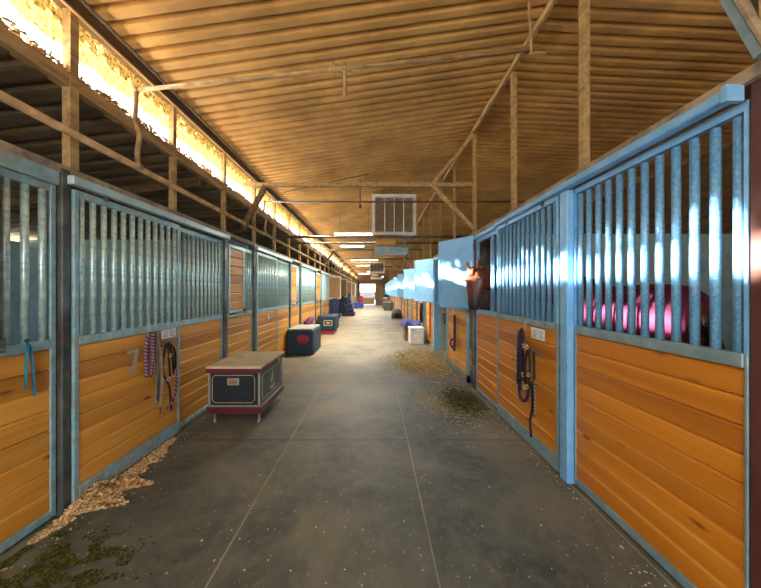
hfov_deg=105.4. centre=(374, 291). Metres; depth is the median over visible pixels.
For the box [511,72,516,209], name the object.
post
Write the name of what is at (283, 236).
pipe
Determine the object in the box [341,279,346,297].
wooden shutter
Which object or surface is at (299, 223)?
post
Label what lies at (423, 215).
post
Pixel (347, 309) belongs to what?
folded blanket
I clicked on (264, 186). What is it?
roof truss
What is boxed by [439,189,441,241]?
post
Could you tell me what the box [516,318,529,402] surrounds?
lead rope
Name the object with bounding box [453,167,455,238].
post
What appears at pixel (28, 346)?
strap
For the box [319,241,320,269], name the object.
post
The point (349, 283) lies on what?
wooden shutter
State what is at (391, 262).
roof truss
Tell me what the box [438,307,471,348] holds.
wall partition
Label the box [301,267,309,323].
door
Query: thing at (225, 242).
post
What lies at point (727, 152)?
wall
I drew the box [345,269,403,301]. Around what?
wall
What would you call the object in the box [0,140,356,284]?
beam
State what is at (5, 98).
pipe
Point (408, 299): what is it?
screen
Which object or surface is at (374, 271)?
cooler
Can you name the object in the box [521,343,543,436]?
halter
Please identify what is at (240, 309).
screen
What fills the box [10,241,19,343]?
wall
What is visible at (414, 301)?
screen
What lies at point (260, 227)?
rafter
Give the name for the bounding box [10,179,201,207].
rafter
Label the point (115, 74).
clerestory window
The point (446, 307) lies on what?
post
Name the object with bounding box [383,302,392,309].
storage chest
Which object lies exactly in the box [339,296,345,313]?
blanket
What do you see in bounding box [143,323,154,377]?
lead rope
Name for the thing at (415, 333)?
cooler
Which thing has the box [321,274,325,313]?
door
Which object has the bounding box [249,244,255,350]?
post
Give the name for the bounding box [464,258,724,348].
horse
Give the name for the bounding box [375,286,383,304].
storage cabinet
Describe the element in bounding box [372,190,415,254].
cooler
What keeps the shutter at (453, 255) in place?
attached to the header rail at (490, 229)
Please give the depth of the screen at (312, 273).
9.85 m
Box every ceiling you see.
[0,45,354,279]
[9,0,758,272]
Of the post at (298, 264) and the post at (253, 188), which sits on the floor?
the post at (298, 264)
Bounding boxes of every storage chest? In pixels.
[382,298,388,307]
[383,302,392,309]
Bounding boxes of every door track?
[67,175,230,239]
[255,247,292,261]
[301,264,316,270]
[493,84,743,226]
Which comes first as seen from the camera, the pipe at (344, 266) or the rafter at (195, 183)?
the rafter at (195, 183)
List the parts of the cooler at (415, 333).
lid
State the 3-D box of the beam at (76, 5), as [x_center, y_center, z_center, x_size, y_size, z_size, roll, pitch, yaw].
[-2.120,-2.000,15.000,0.070,0.100,38.000,0,0,0]
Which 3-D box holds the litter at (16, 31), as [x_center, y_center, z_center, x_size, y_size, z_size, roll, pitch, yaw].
[-2.124,-1.545,10.454,0.115,0.138,19.135,0,0,0]
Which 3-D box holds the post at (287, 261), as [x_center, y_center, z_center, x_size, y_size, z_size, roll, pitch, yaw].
[-2.135,0.335,7.180,0.090,2.330,0.070,0,0,0]
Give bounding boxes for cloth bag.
[304,316,314,323]
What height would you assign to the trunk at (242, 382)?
0.662 m
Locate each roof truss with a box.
[240,133,474,229]
[324,238,412,267]
[339,255,401,274]
[347,259,395,278]
[352,265,391,279]
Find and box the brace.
[719,0,760,58]
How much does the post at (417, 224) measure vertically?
1.566 m
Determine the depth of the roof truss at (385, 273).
26.47 m
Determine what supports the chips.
on the floor
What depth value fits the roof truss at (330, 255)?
11.85 m
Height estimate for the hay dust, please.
0.029 m
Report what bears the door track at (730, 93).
attached to the beam at (752, 73)
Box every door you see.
[180,227,222,427]
[256,252,277,350]
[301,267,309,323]
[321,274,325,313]
[447,307,469,382]
[497,195,559,471]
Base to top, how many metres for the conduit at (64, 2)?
0.020 m
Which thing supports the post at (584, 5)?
on the beam at (752, 73)
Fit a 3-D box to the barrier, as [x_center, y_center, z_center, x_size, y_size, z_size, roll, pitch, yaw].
[-0.875,1.070,33.530,1.750,0.860,0.260,0,0,0]
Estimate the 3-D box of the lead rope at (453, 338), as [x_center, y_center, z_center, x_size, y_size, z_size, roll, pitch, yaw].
[1.466,0.759,5.444,0.077,0.661,0.313,0,0,0]
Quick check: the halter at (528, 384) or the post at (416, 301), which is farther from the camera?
the post at (416, 301)
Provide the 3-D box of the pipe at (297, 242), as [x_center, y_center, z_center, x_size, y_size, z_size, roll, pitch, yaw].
[-0.160,-1.300,7.700,3.820,0.046,0.048,0,0,0]
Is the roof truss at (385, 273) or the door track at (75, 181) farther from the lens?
the roof truss at (385, 273)
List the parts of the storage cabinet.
dark door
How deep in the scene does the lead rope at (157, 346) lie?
2.70 m
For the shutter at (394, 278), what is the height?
1.110 m
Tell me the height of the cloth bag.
0.785 m
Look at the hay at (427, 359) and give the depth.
5.95 m
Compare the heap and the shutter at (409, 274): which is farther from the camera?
the shutter at (409, 274)
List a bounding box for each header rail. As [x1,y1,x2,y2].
[0,149,58,184]
[434,226,496,260]
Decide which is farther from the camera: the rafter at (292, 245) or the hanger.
the rafter at (292, 245)
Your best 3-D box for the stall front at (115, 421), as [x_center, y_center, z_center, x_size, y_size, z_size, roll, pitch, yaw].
[-2.092,0.385,2.545,0.047,2.190,1.090,0,0,0]
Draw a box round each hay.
[373,347,463,393]
[428,382,496,432]
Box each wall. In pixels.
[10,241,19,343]
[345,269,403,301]
[525,144,732,233]
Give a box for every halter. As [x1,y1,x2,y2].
[160,336,179,410]
[419,303,422,322]
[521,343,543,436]
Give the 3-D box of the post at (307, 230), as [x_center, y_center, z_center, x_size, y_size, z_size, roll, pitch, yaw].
[-2.120,-1.403,9.160,0.050,1.095,0.050,0,0,0]
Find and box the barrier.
[363,298,374,304]
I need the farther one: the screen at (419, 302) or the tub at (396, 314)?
the tub at (396, 314)
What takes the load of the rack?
on the floor
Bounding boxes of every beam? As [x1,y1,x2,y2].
[0,24,356,279]
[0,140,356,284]
[53,0,356,274]
[389,0,556,268]
[431,60,760,258]
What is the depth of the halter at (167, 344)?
2.87 m
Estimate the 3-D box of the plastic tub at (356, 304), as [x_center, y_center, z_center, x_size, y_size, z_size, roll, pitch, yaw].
[-1.525,1.235,26.950,0.950,0.530,0.800,0,0,0]
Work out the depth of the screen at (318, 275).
10.78 m
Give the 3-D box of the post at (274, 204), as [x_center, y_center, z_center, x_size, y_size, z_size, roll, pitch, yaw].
[-2.120,-1.403,6.100,0.050,1.095,0.050,0,0,0]
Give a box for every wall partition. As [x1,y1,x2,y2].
[29,240,248,341]
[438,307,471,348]
[489,234,732,350]
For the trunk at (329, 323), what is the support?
on the floor
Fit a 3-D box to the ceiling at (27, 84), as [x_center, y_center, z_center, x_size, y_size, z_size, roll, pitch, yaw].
[-4.720,-1.143,15.100,5.160,0.595,38.200,0,0,0]
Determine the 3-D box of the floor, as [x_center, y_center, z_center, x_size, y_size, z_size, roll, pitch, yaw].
[-0.175,1.530,15.100,11.850,0.060,38.200,0,0,0]
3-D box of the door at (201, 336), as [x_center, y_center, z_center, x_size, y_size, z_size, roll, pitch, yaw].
[-2.138,0.385,3.570,0.047,2.190,0.940,0,0,0]
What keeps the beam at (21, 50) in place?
attached to the post at (70, 21)
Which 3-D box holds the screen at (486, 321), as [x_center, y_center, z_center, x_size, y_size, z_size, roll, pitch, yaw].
[1.567,0.340,4.020,0.047,2.280,0.840,0,0,0]
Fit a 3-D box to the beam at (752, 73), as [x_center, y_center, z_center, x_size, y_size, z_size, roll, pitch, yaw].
[1.585,-0.887,17.535,0.130,0.055,32.930,0,0,0]
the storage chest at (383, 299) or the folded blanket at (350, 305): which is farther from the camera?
the storage chest at (383, 299)
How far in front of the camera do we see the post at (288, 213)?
7.09 m
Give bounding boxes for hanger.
[527,0,546,55]
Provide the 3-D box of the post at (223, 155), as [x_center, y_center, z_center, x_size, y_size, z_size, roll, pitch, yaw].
[-2.120,-1.403,4.060,0.050,1.095,0.050,0,0,0]
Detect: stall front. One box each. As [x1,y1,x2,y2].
[0,167,55,553]
[70,189,179,504]
[574,99,750,587]
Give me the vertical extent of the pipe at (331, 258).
0.048 m
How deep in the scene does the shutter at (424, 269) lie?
7.68 m
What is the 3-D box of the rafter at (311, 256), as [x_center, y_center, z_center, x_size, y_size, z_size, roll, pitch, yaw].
[-4.135,-1.140,10.800,3.940,0.509,0.050,0,0,0]
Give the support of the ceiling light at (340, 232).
hanging from the ceiling at (649, 59)
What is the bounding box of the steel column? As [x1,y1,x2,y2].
[751,78,760,587]
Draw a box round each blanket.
[330,298,339,317]
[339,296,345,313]
[342,311,354,315]
[345,293,350,303]
[345,303,352,307]
[345,308,353,311]
[401,318,420,329]
[584,284,722,339]
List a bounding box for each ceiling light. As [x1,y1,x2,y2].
[334,210,371,234]
[341,229,363,246]
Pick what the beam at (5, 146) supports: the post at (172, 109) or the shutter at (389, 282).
the post at (172, 109)
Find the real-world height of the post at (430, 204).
1.566 m
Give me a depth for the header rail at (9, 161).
1.76 m
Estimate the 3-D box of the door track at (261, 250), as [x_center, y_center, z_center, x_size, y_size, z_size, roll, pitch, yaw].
[-2.072,-0.748,6.140,0.055,0.095,2.140,0,0,0]
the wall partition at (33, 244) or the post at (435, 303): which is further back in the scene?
the post at (435, 303)
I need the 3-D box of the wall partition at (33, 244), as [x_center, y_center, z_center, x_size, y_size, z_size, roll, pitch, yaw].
[-4.155,0.295,5.060,3.890,2.410,0.060,0,0,0]
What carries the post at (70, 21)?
on the beam at (5, 146)
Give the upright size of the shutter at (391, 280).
1.110 m
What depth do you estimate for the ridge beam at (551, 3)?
3.42 m
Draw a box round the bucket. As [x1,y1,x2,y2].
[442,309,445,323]
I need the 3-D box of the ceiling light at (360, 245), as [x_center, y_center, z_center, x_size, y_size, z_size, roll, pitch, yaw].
[-0.825,-1.970,10.600,0.850,0.632,0.130,0,0,0]
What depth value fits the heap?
2.08 m
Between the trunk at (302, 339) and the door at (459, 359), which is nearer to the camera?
the door at (459, 359)
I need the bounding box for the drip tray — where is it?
[375,238,407,254]
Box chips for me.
[0,364,665,586]
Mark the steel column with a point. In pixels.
(756, 85)
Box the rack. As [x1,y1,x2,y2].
[401,318,420,340]
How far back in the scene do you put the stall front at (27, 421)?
1.77 m
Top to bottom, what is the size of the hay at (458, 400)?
0.053 m
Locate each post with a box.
[54,168,69,515]
[62,8,78,170]
[169,104,176,210]
[219,233,227,358]
[221,152,225,230]
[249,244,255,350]
[252,180,255,242]
[273,199,275,250]
[287,212,289,256]
[287,261,290,327]
[297,262,300,323]
[298,222,300,261]
[307,230,308,264]
[313,270,315,323]
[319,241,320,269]
[406,244,407,268]
[409,238,410,268]
[416,301,417,319]
[417,224,418,259]
[423,215,424,259]
[425,301,425,340]
[430,204,431,258]
[433,261,437,350]
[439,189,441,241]
[446,307,446,361]
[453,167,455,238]
[472,240,489,388]
[473,135,476,232]
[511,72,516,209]
[560,190,574,483]
[579,0,589,168]
[759,0,760,60]
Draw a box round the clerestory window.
[2,0,354,275]
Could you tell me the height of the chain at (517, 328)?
0.715 m
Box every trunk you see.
[205,351,284,422]
[287,324,320,354]
[318,314,338,333]
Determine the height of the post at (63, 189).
2.330 m
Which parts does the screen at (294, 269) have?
shutter frame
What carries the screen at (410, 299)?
on the floor
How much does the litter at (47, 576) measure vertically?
0.023 m
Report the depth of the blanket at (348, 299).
18.16 m
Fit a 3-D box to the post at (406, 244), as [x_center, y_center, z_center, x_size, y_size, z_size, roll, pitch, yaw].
[1.580,-1.698,14.300,0.050,1.566,0.050,0,0,0]
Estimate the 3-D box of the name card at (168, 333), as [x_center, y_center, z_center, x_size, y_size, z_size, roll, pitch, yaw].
[-2.062,0.415,2.900,0.006,0.085,0.200,0,0,0]
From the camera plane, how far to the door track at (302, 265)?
8.92 m
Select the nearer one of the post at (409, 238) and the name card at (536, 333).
the name card at (536, 333)
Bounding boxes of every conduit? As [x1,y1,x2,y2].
[60,0,346,265]
[80,0,357,274]
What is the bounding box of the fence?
[360,292,374,297]
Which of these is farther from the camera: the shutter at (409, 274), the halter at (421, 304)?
the shutter at (409, 274)
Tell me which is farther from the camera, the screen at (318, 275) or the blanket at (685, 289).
the screen at (318, 275)
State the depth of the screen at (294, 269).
7.66 m
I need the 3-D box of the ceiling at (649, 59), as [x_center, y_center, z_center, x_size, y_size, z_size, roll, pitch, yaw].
[1.605,-2.314,15.008,8.290,0.627,38.016,0,0,0]
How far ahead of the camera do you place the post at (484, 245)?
4.46 m
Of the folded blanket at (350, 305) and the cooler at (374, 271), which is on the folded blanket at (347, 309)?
the folded blanket at (350, 305)
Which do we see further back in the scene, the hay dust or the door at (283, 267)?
the door at (283, 267)
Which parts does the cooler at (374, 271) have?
casing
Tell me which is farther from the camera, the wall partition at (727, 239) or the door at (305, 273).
the door at (305, 273)
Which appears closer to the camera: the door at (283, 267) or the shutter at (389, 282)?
the door at (283, 267)
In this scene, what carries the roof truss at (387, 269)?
attached to the post
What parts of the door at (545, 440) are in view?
frame, frame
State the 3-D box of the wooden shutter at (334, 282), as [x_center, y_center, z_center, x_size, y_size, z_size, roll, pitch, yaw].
[-1.790,-0.200,12.900,0.560,1.000,0.040,0,0,0]
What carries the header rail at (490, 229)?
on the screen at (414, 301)
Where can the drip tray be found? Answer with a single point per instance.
(384, 246)
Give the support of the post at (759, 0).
on the beam at (752, 73)
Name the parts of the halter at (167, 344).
striped cord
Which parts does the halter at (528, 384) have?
chain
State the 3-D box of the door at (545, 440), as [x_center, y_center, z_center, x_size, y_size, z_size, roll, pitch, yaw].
[1.522,0.340,2.980,0.047,2.280,1.200,0,0,0]
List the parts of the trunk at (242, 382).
corner trim, carry handle, lid, trim, corner trim, panel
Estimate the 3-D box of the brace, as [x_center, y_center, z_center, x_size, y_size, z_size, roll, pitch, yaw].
[1.567,-1.654,1.379,0.105,1.437,0.510,0,0,0]
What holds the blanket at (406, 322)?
on the rack
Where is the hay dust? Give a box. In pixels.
[355,376,498,446]
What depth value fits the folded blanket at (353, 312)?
17.90 m
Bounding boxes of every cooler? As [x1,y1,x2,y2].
[370,260,384,278]
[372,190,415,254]
[408,326,424,344]
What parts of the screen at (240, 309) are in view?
shutter frame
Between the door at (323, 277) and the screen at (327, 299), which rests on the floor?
the screen at (327, 299)
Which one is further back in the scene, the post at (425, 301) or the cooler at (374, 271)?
the cooler at (374, 271)
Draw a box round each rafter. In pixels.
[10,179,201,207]
[127,224,270,239]
[256,244,297,251]
[278,254,316,259]
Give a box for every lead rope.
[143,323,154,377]
[429,303,430,337]
[450,315,455,350]
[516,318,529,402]
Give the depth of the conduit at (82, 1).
2.91 m
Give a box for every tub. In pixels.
[353,302,363,307]
[391,309,402,319]
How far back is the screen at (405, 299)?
14.60 m
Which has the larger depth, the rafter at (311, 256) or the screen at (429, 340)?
the rafter at (311, 256)
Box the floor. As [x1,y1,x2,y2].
[0,305,683,587]
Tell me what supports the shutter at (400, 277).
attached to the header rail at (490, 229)
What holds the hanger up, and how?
hanging from the ceiling at (649, 59)
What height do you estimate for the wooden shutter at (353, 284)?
1.000 m
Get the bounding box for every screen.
[228,243,251,355]
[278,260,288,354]
[291,264,298,326]
[310,270,314,323]
[316,272,321,323]
[326,276,328,313]
[405,299,406,317]
[408,299,409,318]
[410,299,411,319]
[413,299,415,320]
[418,301,420,320]
[421,301,423,326]
[426,302,432,346]
[476,229,496,407]
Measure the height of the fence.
1.650 m
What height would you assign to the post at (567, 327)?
2.300 m
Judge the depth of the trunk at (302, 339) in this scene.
6.85 m
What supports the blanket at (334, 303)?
hanging from the wooden shutter at (334, 282)
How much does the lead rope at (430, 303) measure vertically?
0.967 m
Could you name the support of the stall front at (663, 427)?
on the floor
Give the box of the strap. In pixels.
[23,339,35,395]
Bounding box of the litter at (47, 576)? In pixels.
[0,513,179,587]
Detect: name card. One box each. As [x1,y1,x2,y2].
[161,328,175,338]
[531,327,544,340]
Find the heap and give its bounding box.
[27,437,176,544]
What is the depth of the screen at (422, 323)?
9.45 m
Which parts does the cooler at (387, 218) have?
casing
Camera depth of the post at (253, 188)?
5.05 m
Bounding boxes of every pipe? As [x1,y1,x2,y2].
[0,46,615,282]
[282,235,468,237]
[297,242,437,243]
[316,249,422,249]
[331,258,411,258]
[344,266,401,266]
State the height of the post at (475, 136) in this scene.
1.566 m
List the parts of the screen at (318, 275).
shutter frame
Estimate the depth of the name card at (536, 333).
2.65 m
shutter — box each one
[328,276,340,298]
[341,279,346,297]
[347,281,351,296]
[352,283,354,295]
[388,281,390,294]
[391,280,392,295]
[393,277,396,295]
[397,274,403,296]
[404,268,414,298]
[415,258,433,301]
[438,236,476,310]
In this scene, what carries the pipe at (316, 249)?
attached to the pipe at (5, 98)
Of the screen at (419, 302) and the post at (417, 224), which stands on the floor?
the screen at (419, 302)

